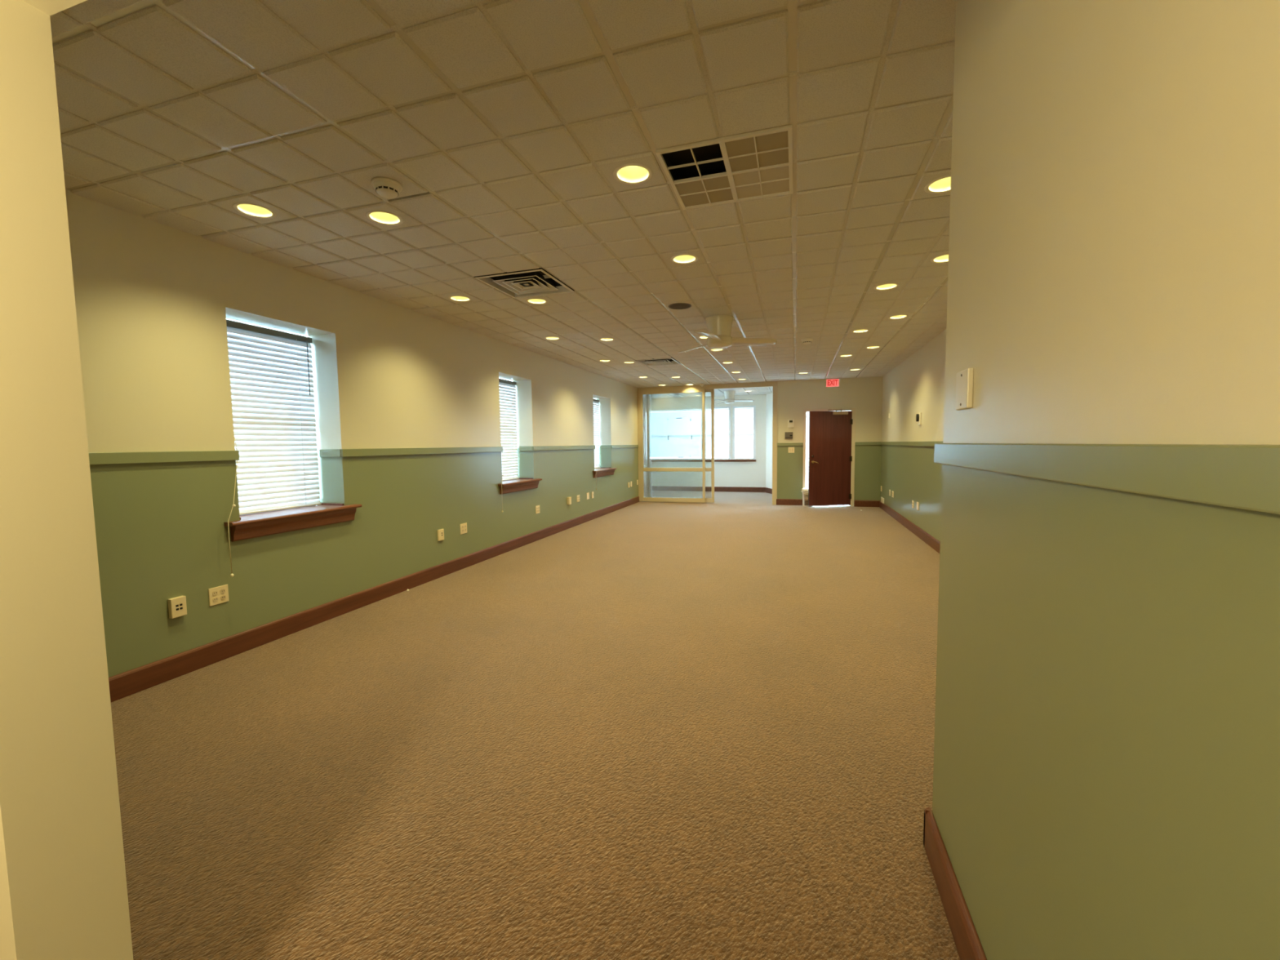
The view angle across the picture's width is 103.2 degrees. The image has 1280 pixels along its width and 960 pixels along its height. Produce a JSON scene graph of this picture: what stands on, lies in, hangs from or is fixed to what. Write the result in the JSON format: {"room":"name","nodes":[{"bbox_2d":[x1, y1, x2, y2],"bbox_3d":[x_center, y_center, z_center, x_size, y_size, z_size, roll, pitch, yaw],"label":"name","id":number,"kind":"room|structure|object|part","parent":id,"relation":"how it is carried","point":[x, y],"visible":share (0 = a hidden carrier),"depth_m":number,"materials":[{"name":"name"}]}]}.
{"room":"empty office room","nodes":[
{"label":"empty office room","id":0,"kind":"room"},
{"bbox_2d":[0,0,133,959],"bbox_3d":[-1.516,-0.148,1.006,4.410,2.950,0.148,1,4,17],"label":"wall","id":1,"kind":"structure","parent":0,"point":[64,888],"depth_m":0.88,"materials":[{"name":"paint"}]},
{"bbox_2d":[65,188,638,677],"bbox_3d":[-1.805,-0.559,6.909,0.300,2.950,11.300,1,4,17],"label":"wall","id":2,"kind":"structure","parent":0,"point":[154,300],"depth_m":3.77,"materials":[{"name":"paint"}]},
{"bbox_2d":[167,595,186,618],"bbox_3d":[-2.813,0.773,3.086,0.031,0.118,0.080,1,4,17],"label":"outlet","id":3,"kind":"object","parent":2,"relation":"attached to","point":[177,607],"visible":1,"depth_m":3.07,"materials":[{"name":"beige plastic"}]},
{"bbox_2d":[208,584,229,606],"bbox_3d":[-2.754,0.753,3.318,0.009,0.115,0.117,1,4,17],"label":"wall outlet","id":4,"kind":"object","parent":2,"relation":"attached to","point":[220,594],"visible":1,"depth_m":3.31,"materials":[{"name":"beige plastic"}]},
{"bbox_2d":[212,591,217,595],"bbox_3d":[-2.758,0.734,3.294,0.003,0.029,0.030,1,4,17],"label":"receptacle","id":5,"kind":"object","parent":4,"relation":"attached to","point":[214,593],"depth_m":3.29,"materials":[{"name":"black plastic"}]},
{"bbox_2d":[220,588,225,593],"bbox_3d":[-2.744,0.731,3.338,0.003,0.029,0.030,1,4,17],"label":"receptacle","id":6,"kind":"object","parent":4,"relation":"attached to","point":[222,590],"depth_m":3.34,"materials":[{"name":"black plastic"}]},
{"bbox_2d":[220,595,226,599],"bbox_3d":[-2.744,0.773,3.341,0.003,0.029,0.030,1,4,17],"label":"receptacle","id":7,"kind":"object","parent":4,"relation":"attached to","point":[222,597],"depth_m":3.34,"materials":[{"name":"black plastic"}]},
{"bbox_2d":[88,319,502,541],"bbox_3d":[-2.654,-0.416,4.093,0.432,1.550,5.112,1,4,17],"label":"window trim","id":8,"kind":"structure","parent":2,"relation":"in","point":[250,526],"depth_m":3.71,"materials":[{"name":"wood"}]},
{"bbox_2d":[226,320,321,577],"bbox_3d":[-2.842,-0.269,3.757,0.318,1.744,1.035,-1,4,-2],"label":"window blind","id":9,"kind":"object","parent":8,"relation":"attached to","point":[270,371],"visible":0.72,"depth_m":3.90,"materials":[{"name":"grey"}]},
{"bbox_3d":[-2.769,-0.242,3.415,0.088,1.701,0.369,-4,5,-42],"label":"pull cord","id":10,"kind":"part","parent":9,"relation":"part of","materials":[{"name":"white fabric"}]},
{"bbox_3d":[-2.837,0.229,3.919,0.044,0.014,0.807,1,4,17],"label":"rail","id":11,"kind":"part","parent":9,"relation":"part of","materials":[{"name":"white plastic"}]},
{"bbox_3d":[-2.744,-0.464,4.110,0.002,1.335,0.002,1,4,17],"label":"ladder cord","id":12,"kind":"part","parent":9,"relation":"part of","materials":[{"name":"white fabric"}]},
{"bbox_3d":[-2.704,0.254,3.879,0.391,0.025,1.040,1,4,17],"label":"sill","id":13,"kind":"part","parent":8,"relation":"part of","materials":[{"name":"brown wood"}]},
{"bbox_2d":[108,496,639,702],"bbox_3d":[-1.636,0.846,6.955,0.020,0.137,10.990,1,4,17],"label":"baseboard","id":14,"kind":"structure","parent":2,"relation":"attached to","point":[122,685],"depth_m":3.83,"materials":[{"name":"brown wood"}]},
{"bbox_2d":[437,528,444,541],"bbox_3d":[-2.115,0.582,5.385,0.019,0.117,0.086,1,4,17],"label":"outlet","id":15,"kind":"object","parent":2,"relation":"attached to","point":[440,532],"visible":1,"depth_m":5.37,"materials":[{"name":"beige plastic"}]},
{"bbox_2d":[460,522,466,534],"bbox_3d":[-2.002,0.551,5.767,0.009,0.118,0.120,1,4,17],"label":"wall outlet","id":16,"kind":"object","parent":2,"relation":"attached to","point":[464,526],"visible":1,"depth_m":5.76,"materials":[{"name":"beige plastic"}]},
{"bbox_2d":[535,505,539,514],"bbox_3d":[-1.494,0.432,7.423,0.009,0.116,0.117,1,4,17],"label":"wall outlet","id":17,"kind":"object","parent":2,"relation":"attached to","point":[537,508],"visible":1,"depth_m":7.41,"materials":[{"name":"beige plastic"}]},
{"bbox_2d":[497,377,595,494],"bbox_3d":[-1.464,-0.703,7.974,0.432,1.550,3.252,1,4,17],"label":"window","id":18,"kind":"structure","parent":2,"relation":"in","point":[522,483],"depth_m":7.21,"materials":[{"name":"wood"}]},
{"bbox_2d":[498,378,519,512],"bbox_3d":[-1.899,-0.495,6.823,0.312,1.744,1.044,-1,4,-2],"label":"window blind","id":19,"kind":"object","parent":18,"relation":"attached to","point":[508,410],"visible":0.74,"depth_m":7.11,"materials":[{"name":"grey"}]},
{"bbox_3d":[-1.822,-0.469,6.487,0.098,1.701,0.379,-4,5,-40],"label":"pull cord","id":20,"kind":"part","parent":19,"relation":"part of","materials":[{"name":"white fabric"}]},
{"bbox_3d":[-1.802,-0.691,7.181,0.002,1.335,0.002,1,4,17],"label":"ladder cord","id":21,"kind":"part","parent":19,"relation":"part of","materials":[{"name":"white fabric"}]},
{"bbox_3d":[-1.761,0.026,6.954,0.391,0.025,1.030,1,4,17],"label":"sill","id":22,"kind":"part","parent":18,"relation":"part of","materials":[{"name":"brown wood"}]},
{"bbox_2d":[567,497,571,504],"bbox_3d":[-1.173,0.344,8.412,0.044,0.122,0.080,1,4,17],"label":"outlet","id":23,"kind":"object","parent":2,"relation":"attached to","point":[569,499],"visible":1,"depth_m":8.38,"materials":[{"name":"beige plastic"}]},
{"bbox_2d":[592,398,638,477],"bbox_3d":[-0.605,-0.910,10.774,0.432,1.550,2.845,1,4,17],"label":"window","id":24,"kind":"structure","parent":2,"relation":"in","point":[601,472],"depth_m":10.31,"materials":[{"name":"wood"}]},
{"bbox_2d":[593,399,600,489],"bbox_3d":[-0.971,-0.721,9.871,0.322,1.744,1.114,-1,4,-1],"label":"window blind","id":25,"kind":"object","parent":24,"relation":"attached to","point":[596,420],"visible":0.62,"depth_m":10.25,"materials":[{"name":"grey"}]},
{"bbox_3d":[-0.830,-0.199,9.992,0.391,0.025,1.120,1,4,17],"label":"sill","id":26,"kind":"part","parent":24,"relation":"part of","materials":[{"name":"brown wood"}]},
{"bbox_2d":[49,0,955,399],"bbox_3d":[0.432,-1.943,6.122,7.037,0.335,17.504,1,4,17],"label":"ceiling","id":27,"kind":"structure","parent":0,"point":[504,127],"depth_m":2.30,"materials":[{"name":"tile"}]},
{"bbox_2d":[232,202,276,218],"bbox_3d":[-2.164,-1.562,2.848,0.199,0.104,0.199,1,4,17],"label":"recessed light","id":28,"kind":"object","parent":27,"relation":"in","point":[251,210],"visible":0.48,"depth_m":2.90,"materials":[{"name":"beige glass"}]},
{"bbox_2d":[365,210,403,226],"bbox_3d":[-1.492,-1.578,2.961,0.199,0.104,0.199,1,4,17],"label":"recessed light","id":29,"kind":"object","parent":27,"relation":"in","point":[380,217],"visible":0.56,"depth_m":3.02,"materials":[{"name":"beige glass"}]},
{"bbox_2d":[370,177,403,199],"bbox_3d":[-1.289,-1.478,2.586,0.148,0.056,0.148,1,4,17],"label":"smoke detector","id":30,"kind":"object","parent":27,"relation":"attached to","point":[386,188],"visible":1,"depth_m":2.55,"materials":[{"name":"white plastic"}]},
{"bbox_2d":[448,295,471,302],"bbox_3d":[-1.630,-1.691,4.593,0.199,0.104,0.199,1,4,17],"label":"recessed light","id":31,"kind":"object","parent":27,"relation":"in","point":[455,298],"visible":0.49,"depth_m":4.65,"materials":[{"name":"beige glass"}]},
{"bbox_2d":[474,267,574,297],"bbox_3d":[-0.946,-1.697,4.223,0.598,0.156,0.598,1,4,17],"label":"ceiling vent","id":32,"kind":"object","parent":27,"relation":"in","point":[535,282],"visible":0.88,"depth_m":4.23,"materials":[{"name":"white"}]},
{"bbox_3d":[-0.945,-1.629,4.227,0.090,0.003,0.090,1,4,17],"label":"plate","id":33,"kind":"part","parent":32,"relation":"part of","materials":[{"name":"white metal"}]},
{"bbox_2d":[525,297,547,304],"bbox_3d":[-0.958,-1.707,4.705,0.199,0.104,0.199,1,4,17],"label":"recessed light","id":34,"kind":"object","parent":27,"relation":"in","point":[532,300],"visible":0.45,"depth_m":4.77,"materials":[{"name":"beige glass"}]},
{"bbox_2d":[544,336,560,340],"bbox_3d":[-1.095,-1.820,6.337,0.199,0.104,0.199,1,4,17],"label":"recessed light","id":35,"kind":"object","parent":27,"relation":"in","point":[551,338],"visible":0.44,"depth_m":6.40,"materials":[{"name":"beige glass"}]},
{"bbox_2d":[599,337,614,341],"bbox_3d":[-0.423,-1.836,6.449,0.199,0.104,0.199,1,4,17],"label":"recessed light","id":36,"kind":"object","parent":27,"relation":"in","point":[601,339],"visible":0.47,"depth_m":6.52,"materials":[{"name":"beige glass"}]},
{"bbox_2d":[613,163,653,185],"bbox_3d":[-0.035,-1.565,2.515,0.199,0.104,0.199,1,4,17],"label":"recessed light","id":37,"kind":"object","parent":27,"relation":"in","point":[631,174],"visible":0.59,"depth_m":2.57,"materials":[{"name":"beige glass"}]},
{"bbox_2d":[635,357,679,365],"bbox_3d":[0.302,-1.999,8.292,0.598,0.156,0.598,1,4,17],"label":"ceiling vent","id":38,"kind":"object","parent":27,"relation":"in","point":[653,362],"visible":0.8,"depth_m":8.35,"materials":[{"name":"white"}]},
{"bbox_2d":[668,302,691,309],"bbox_3d":[0.387,-1.689,4.933,0.226,0.008,0.226,1,4,17],"label":"ceiling speaker","id":39,"kind":"object","parent":27,"relation":"attached to","point":[677,305],"visible":1,"depth_m":4.93,"materials":[{"name":"brown metal"}]},
{"bbox_2d":[671,253,697,264],"bbox_3d":[0.321,-1.651,3.678,0.199,0.104,0.199,1,4,17],"label":"recessed light","id":40,"kind":"object","parent":27,"relation":"in","point":[682,259],"visible":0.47,"depth_m":3.74,"materials":[{"name":"beige glass"}]},
{"bbox_2d":[697,335,707,338],"bbox_3d":[0.832,-1.847,6.383,0.199,0.104,0.199,1,4,17],"label":"recessed light","id":41,"kind":"object","parent":27,"relation":"in","point":[701,336],"visible":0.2,"depth_m":6.45,"materials":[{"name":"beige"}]},
{"bbox_2d":[710,348,724,351],"bbox_3d":[1.100,-1.912,7.255,0.199,0.104,0.199,1,4,17],"label":"recessed light","id":42,"kind":"object","parent":27,"relation":"in","point":[712,349],"visible":0.37,"depth_m":7.32,"materials":[{"name":"beige glass"}]},
{"bbox_2d":[655,124,792,209],"bbox_3d":[0.446,-1.577,2.526,0.602,0.112,0.602,1,4,17],"label":"ceiling vent","id":43,"kind":"object","parent":27,"relation":"in","point":[757,164],"visible":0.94,"depth_m":2.54,"materials":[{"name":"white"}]},
{"bbox_3d":[0.348,-1.543,2.711,0.271,0.003,0.276,1,4,17],"label":"perforated panel","id":44,"kind":"part","parent":43,"relation":"part of","materials":[{"name":"white metal"}]},
{"bbox_3d":[0.546,-1.520,2.348,0.271,0.003,0.276,1,4,17],"label":"perforated panel","id":45,"kind":"part","parent":43,"relation":"part of","materials":[{"name":"white metal"}]},
{"bbox_3d":[0.630,-1.540,2.624,0.271,0.003,0.276,1,4,17],"label":"perforated panel","id":46,"kind":"part","parent":43,"relation":"part of","materials":[{"name":"white metal"}]},
{"bbox_2d":[721,361,733,364],"bbox_3d":[1.456,-1.998,8.418,0.199,0.104,0.199,1,4,17],"label":"recessed light","id":47,"kind":"object","parent":27,"relation":"in","point":[725,362],"visible":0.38,"depth_m":8.48,"materials":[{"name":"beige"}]},
{"bbox_2d":[679,314,777,351],"bbox_3d":[0.857,-1.566,5.334,1.111,0.318,1.039,1,4,17],"label":"ceiling fan","id":48,"kind":"object","parent":27,"relation":"hanging from","point":[718,326],"visible":1,"depth_m":5.35,"materials":[{"name":"white"}]},
{"bbox_3d":[0.637,-1.497,5.740,0.205,0.055,0.505,-4,5,-36],"label":"blade","id":49,"kind":"part","parent":48,"relation":"part of","materials":[{"name":"white"}]},
{"bbox_3d":[0.698,-1.453,5.111,0.205,0.055,0.505,1,4,25],"label":"blade","id":50,"kind":"part","parent":48,"relation":"part of","materials":[{"name":"white"}]},
{"bbox_3d":[1.220,-1.484,5.456,0.505,0.055,0.205,-1,4,-2],"label":"blade","id":51,"kind":"part","parent":48,"relation":"part of","materials":[{"name":"white"}]},
{"bbox_2d":[714,390,754,404],"bbox_3d":[2.407,-2.123,12.991,1.005,0.318,1.100,1,4,17],"label":"ceiling fan","id":52,"kind":"object","parent":27,"relation":"hanging from","point":[729,395],"visible":0.99,"depth_m":12.92,"materials":[{"name":"white metal"}]},
{"bbox_3d":[2.653,-2.027,12.943,0.505,0.055,0.205,0,4,15],"label":"blade","id":53,"kind":"part","parent":52,"relation":"part of","materials":[{"name":"white"}]},
{"bbox_2d":[800,337,813,344],"bbox_3d":[2.177,-1.804,6.613,0.148,0.056,0.148,1,4,17],"label":"smoke detector","id":54,"kind":"object","parent":27,"relation":"attached to","point":[808,340],"visible":1,"depth_m":6.57,"materials":[{"name":"white plastic"}]},
{"bbox_2d":[839,354,853,356],"bbox_3d":[3.205,-1.982,7.882,0.199,0.104,0.199,1,4,17],"label":"recessed light","id":55,"kind":"object","parent":27,"relation":"in","point":[845,355],"visible":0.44,"depth_m":7.94,"materials":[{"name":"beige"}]},
{"bbox_2d":[851,328,869,333],"bbox_3d":[2.670,-1.853,6.138,0.199,0.104,0.199,1,4,17],"label":"recessed light","id":56,"kind":"object","parent":27,"relation":"in","point":[860,331],"visible":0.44,"depth_m":6.20,"materials":[{"name":"beige glass"}]},
{"bbox_2d":[866,346,880,348],"bbox_3d":[3.318,-1.936,7.212,0.199,0.104,0.199,1,4,17],"label":"recessed light","id":57,"kind":"object","parent":27,"relation":"in","point":[869,347],"visible":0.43,"depth_m":7.27,"materials":[{"name":"beige glass"}]},
{"bbox_2d":[873,283,898,290],"bbox_3d":[2.135,-1.724,4.394,0.199,0.104,0.199,1,4,17],"label":"recessed light","id":58,"kind":"object","parent":27,"relation":"in","point":[885,286],"visible":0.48,"depth_m":4.45,"materials":[{"name":"beige glass"}]},
{"bbox_2d":[888,314,908,319],"bbox_3d":[2.783,-1.807,5.468,0.199,0.104,0.199,1,4,17],"label":"recessed light","id":59,"kind":"object","parent":27,"relation":"in","point":[901,316],"visible":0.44,"depth_m":5.52,"materials":[{"name":"beige glass"}]},
{"bbox_2d":[924,174,951,194],"bbox_3d":[1.600,-1.595,2.650,0.199,0.104,0.199,1,4,17],"label":"recessed light","id":60,"kind":"object","parent":27,"relation":"in","point":[942,184],"visible":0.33,"depth_m":2.72,"materials":[{"name":"beige glass"}]},
{"bbox_2d":[930,253,948,263],"bbox_3d":[2.248,-1.678,3.724,0.199,0.104,0.199,1,4,17],"label":"recessed light","id":61,"kind":"object","parent":27,"relation":"in","point":[944,258],"visible":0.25,"depth_m":3.79,"materials":[{"name":"beige glass"}]},
{"bbox_2d":[111,490,959,959],"bbox_3d":[0.461,0.957,6.404,6.650,0.060,17.350,1,4,17],"label":"floor","id":62,"kind":"structure","parent":0,"point":[641,730],"depth_m":2.20,"materials":[{"name":"brown carpet"}]},
{"bbox_2d":[800,488,813,506],"bbox_3d":[3.625,0.376,10.934,0.269,0.387,0.268,3,6,45],"label":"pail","id":63,"kind":"object","parent":62,"relation":"on","point":[805,491],"visible":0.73,"depth_m":10.86,"materials":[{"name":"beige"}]},
{"bbox_3d":[3.622,0.208,10.927,0.262,0.052,0.262,1,4,17],"label":"lid","id":64,"kind":"part","parent":63,"relation":"part of","materials":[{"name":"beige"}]},
{"bbox_2d":[643,394,766,487],"bbox_3d":[1.678,-1.154,14.762,4.050,2.950,0.200,1,4,17],"label":"wall","id":65,"kind":"structure","parent":0,"point":[726,473],"depth_m":14.51,"materials":[{"name":"beige paint"}]},
{"bbox_2d":[644,407,702,459],"bbox_3d":[0.989,-1.346,14.905,1.775,1.510,0.122,1,4,17],"label":"window","id":66,"kind":"structure","parent":65,"relation":"in","point":[686,408],"depth_m":14.90,"materials":[{"name":"white plastic"}]},
{"bbox_2d":[648,409,701,457],"bbox_3d":[0.983,-1.340,14.886,1.635,1.389,0.036,1,4,17],"label":"mini blind","id":67,"kind":"object","parent":66,"relation":"attached to","point":[680,443],"visible":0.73,"depth_m":14.86,"materials":[{"name":"white plastic"}]},
{"bbox_2d":[644,459,755,462],"bbox_3d":[1.666,-0.558,14.665,3.295,0.055,0.075,1,4,17],"label":"window sill","id":68,"kind":"structure","parent":65,"relation":"attached to","point":[645,460],"depth_m":14.71,"materials":[{"name":"brown wood"}]},
{"bbox_2d":[644,485,772,493],"bbox_3d":[2.284,0.300,14.032,2.122,0.137,5.046,-4,5,-39],"label":"baseboard","id":69,"kind":"structure","parent":65,"relation":"attached to","point":[766,490],"depth_m":14.63,"materials":[{"name":"brown wood"}]},
{"bbox_2d":[705,406,730,459],"bbox_3d":[2.218,-1.335,14.529,0.775,1.510,0.122,1,4,17],"label":"window","id":70,"kind":"structure","parent":65,"relation":"in","point":[715,407],"depth_m":14.40,"materials":[{"name":"white plastic"}]},
{"bbox_2d":[706,408,728,457],"bbox_3d":[2.212,-1.329,14.510,0.635,1.389,0.036,1,4,17],"label":"mini blind","id":71,"kind":"object","parent":70,"relation":"attached to","point":[721,417],"visible":1,"depth_m":14.50,"materials":[{"name":"white plastic"}]},
{"bbox_2d":[732,405,755,459],"bbox_3d":[2.939,-1.328,14.309,0.635,1.510,0.122,1,4,17],"label":"window","id":72,"kind":"structure","parent":65,"relation":"in","point":[735,406],"depth_m":14.28,"materials":[{"name":"white plastic"}]},
{"bbox_2d":[735,408,753,457],"bbox_3d":[2.933,-1.322,14.289,0.495,1.389,0.036,1,4,17],"label":"mini blind","id":73,"kind":"object","parent":72,"relation":"attached to","point":[744,418],"visible":1,"depth_m":14.29,"materials":[{"name":"white plastic"}]},
{"bbox_2d":[594,376,883,500],"bbox_3d":[2.054,-0.933,11.554,6.650,2.950,0.130,1,4,17],"label":"wall","id":74,"kind":"structure","parent":0,"point":[864,394],"depth_m":10.79,"materials":[{"name":"paint"}]},
{"bbox_2d":[637,386,705,502],"bbox_3d":[0.725,-0.807,11.900,1.608,2.660,0.045,1,4,17],"label":"door","id":75,"kind":"structure","parent":74,"relation":"in","point":[691,389],"depth_m":11.94,"materials":[{"name":"beige metal"}]},
{"bbox_2d":[646,389,714,502],"bbox_3d":[0.937,-0.811,11.908,1.610,2.660,0.045,1,4,17],"label":"door","id":76,"kind":"structure","parent":74,"relation":"in","point":[707,500],"depth_m":11.74,"materials":[{"name":"beige metal"}]},
{"bbox_2d":[637,381,777,504],"bbox_3d":[1.510,-0.820,11.721,3.215,2.714,0.145,1,4,17],"label":"door frame","id":77,"kind":"structure","parent":74,"relation":"attached to","point":[757,384],"depth_m":11.24,"materials":[{"name":"beige metal"}]},
{"bbox_2d":[785,431,792,438],"bbox_3d":[3.255,-0.978,11.094,0.164,0.140,0.037,1,4,17],"label":"alarm keypad","id":78,"kind":"object","parent":74,"relation":"attached to","point":[788,434],"visible":1,"depth_m":11.08,"materials":[{"name":"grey plastic"}]},
{"bbox_2d":[776,498,802,505],"bbox_3d":[3.295,0.486,11.200,0.555,0.137,0.020,1,4,17],"label":"baseboard","id":79,"kind":"structure","parent":74,"relation":"attached to","point":[779,501],"depth_m":11.19,"materials":[{"name":"brown wood"}]},
{"bbox_2d":[777,442,803,445],"bbox_3d":[3.286,-0.780,11.108,0.540,0.065,0.020,1,4,17],"label":"chair rail","id":80,"kind":"object","parent":74,"relation":"attached to","point":[792,443],"visible":1,"depth_m":11.09,"materials":[{"name":"green paint"}]},
{"bbox_2d":[787,419,794,427],"bbox_3d":[3.295,-1.232,11.067,0.128,0.176,0.030,1,4,17],"label":"thermostat","id":81,"kind":"object","parent":74,"relation":"attached to","point":[790,422],"visible":1,"depth_m":11.05,"materials":[{"name":"white plastic"}]},
{"bbox_2d":[788,447,794,453],"bbox_3d":[3.315,-0.657,11.114,0.130,0.122,0.010,1,4,17],"label":"light switch","id":82,"kind":"object","parent":74,"relation":"attached to","point":[791,450],"visible":1,"depth_m":11.11,"materials":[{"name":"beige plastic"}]},
{"bbox_2d":[802,408,855,506],"bbox_3d":[4.020,-0.472,10.797,1.045,2.088,0.508,1,4,17],"label":"door","id":83,"kind":"structure","parent":74,"relation":"in","point":[832,432],"depth_m":10.73,"materials":[{"name":"brown wood"}]},
{"bbox_3d":[4.116,-1.464,10.699,0.275,0.073,0.190,1,4,17],"label":"closer arm","id":84,"kind":"part","parent":83,"relation":"part of","materials":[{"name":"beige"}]},
{"bbox_2d":[825,378,839,387],"bbox_3d":[4.080,-2.052,10.750,0.296,0.180,0.060,1,4,17],"label":"exit sign","id":85,"kind":"object","parent":74,"relation":"attached to","point":[829,383],"visible":1,"depth_m":10.73,"materials":[{"name":"red plastic"}]},
{"bbox_2d":[853,500,879,506],"bbox_3d":[4.807,0.500,10.737,0.509,0.137,0.020,1,4,17],"label":"baseboard","id":86,"kind":"structure","parent":74,"relation":"attached to","point":[856,503],"depth_m":10.73,"materials":[{"name":"brown wood"}]},
{"bbox_2d":[855,441,880,444],"bbox_3d":[4.792,-0.766,10.648,0.509,0.065,0.020,1,4,17],"label":"chair rail","id":87,"kind":"object","parent":74,"relation":"attached to","point":[859,442],"visible":0.98,"depth_m":10.64,"materials":[{"name":"green paint"}]},
{"bbox_2d":[765,392,773,488],"bbox_3d":[3.471,-1.031,12.700,0.380,2.950,2.928,0,4,9],"label":"wall","id":88,"kind":"structure","parent":0,"point":[770,396],"depth_m":13.86,"materials":[{"name":"beige paint"}]},
{"bbox_2d":[880,328,946,542],"bbox_3d":[3.691,-0.555,5.879,0.180,2.950,10.050,1,4,17],"label":"wall","id":89,"kind":"structure","parent":0,"point":[916,385],"depth_m":7.56,"materials":[{"name":"paint"}]},
{"bbox_2d":[880,441,942,446],"bbox_3d":[3.598,-0.420,5.922,0.020,0.065,9.780,1,4,17],"label":"chair rail","id":90,"kind":"object","parent":89,"relation":"attached to","point":[895,443],"visible":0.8,"depth_m":7.70,"materials":[{"name":"green paint"}]},
{"bbox_2d":[915,412,921,425],"bbox_3d":[4.007,-0.879,7.297,0.050,0.180,0.135,1,4,17],"label":"intercom","id":91,"kind":"object","parent":89,"relation":"attached to","point":[918,416],"visible":1,"depth_m":7.27,"materials":[{"name":"white plastic"}]},
{"bbox_2d":[932,0,1279,959],"bbox_3d":[1.049,-0.062,-0.675,1.500,2.950,4.335,1,4,17],"label":"wall","id":92,"kind":"structure","parent":0,"point":[1106,771],"depth_m":0.76,"materials":[{"name":"paint"}]},
{"bbox_2d":[879,500,986,959],"bbox_3d":[2.375,0.995,4.127,1.284,0.137,14.120,1,4,17],"label":"baseboard","id":93,"kind":"structure","parent":92,"relation":"attached to","point":[965,935],"depth_m":1.48,"materials":[{"name":"brown wood"}]},
{"bbox_2d":[955,367,973,410],"bbox_3d":[0.893,-0.249,1.398,0.016,0.106,0.104,1,4,17],"label":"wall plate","id":94,"kind":"object","parent":92,"relation":"attached to","point":[964,380],"visible":1,"depth_m":1.37,"materials":[{"name":"white plastic"}]},
{"bbox_2d":[933,443,1279,515],"bbox_3d":[0.327,0.067,-0.433,0.020,0.065,4.355,1,4,17],"label":"chair rail","id":95,"kind":"object","parent":92,"relation":"attached to","point":[1242,477],"visible":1,"depth_m":0.64,"materials":[{"name":"green paint"}]},
{"bbox_3d":[2.943,0.747,9.639,50.000,0.165,70.000,1,4,17],"label":"ground","id":96,"kind":"structure","parent":0,"visible":0},
{"bbox_2d":[805,412,808,488],"bbox_3d":[4.437,-0.799,13.365,0.380,2.360,0.380,1,4,17],"label":"porch column","id":97,"kind":"structure","parent":96,"relation":"on","point":[807,413],"depth_m":13.29,"materials":[{"name":"white"}]}
]}

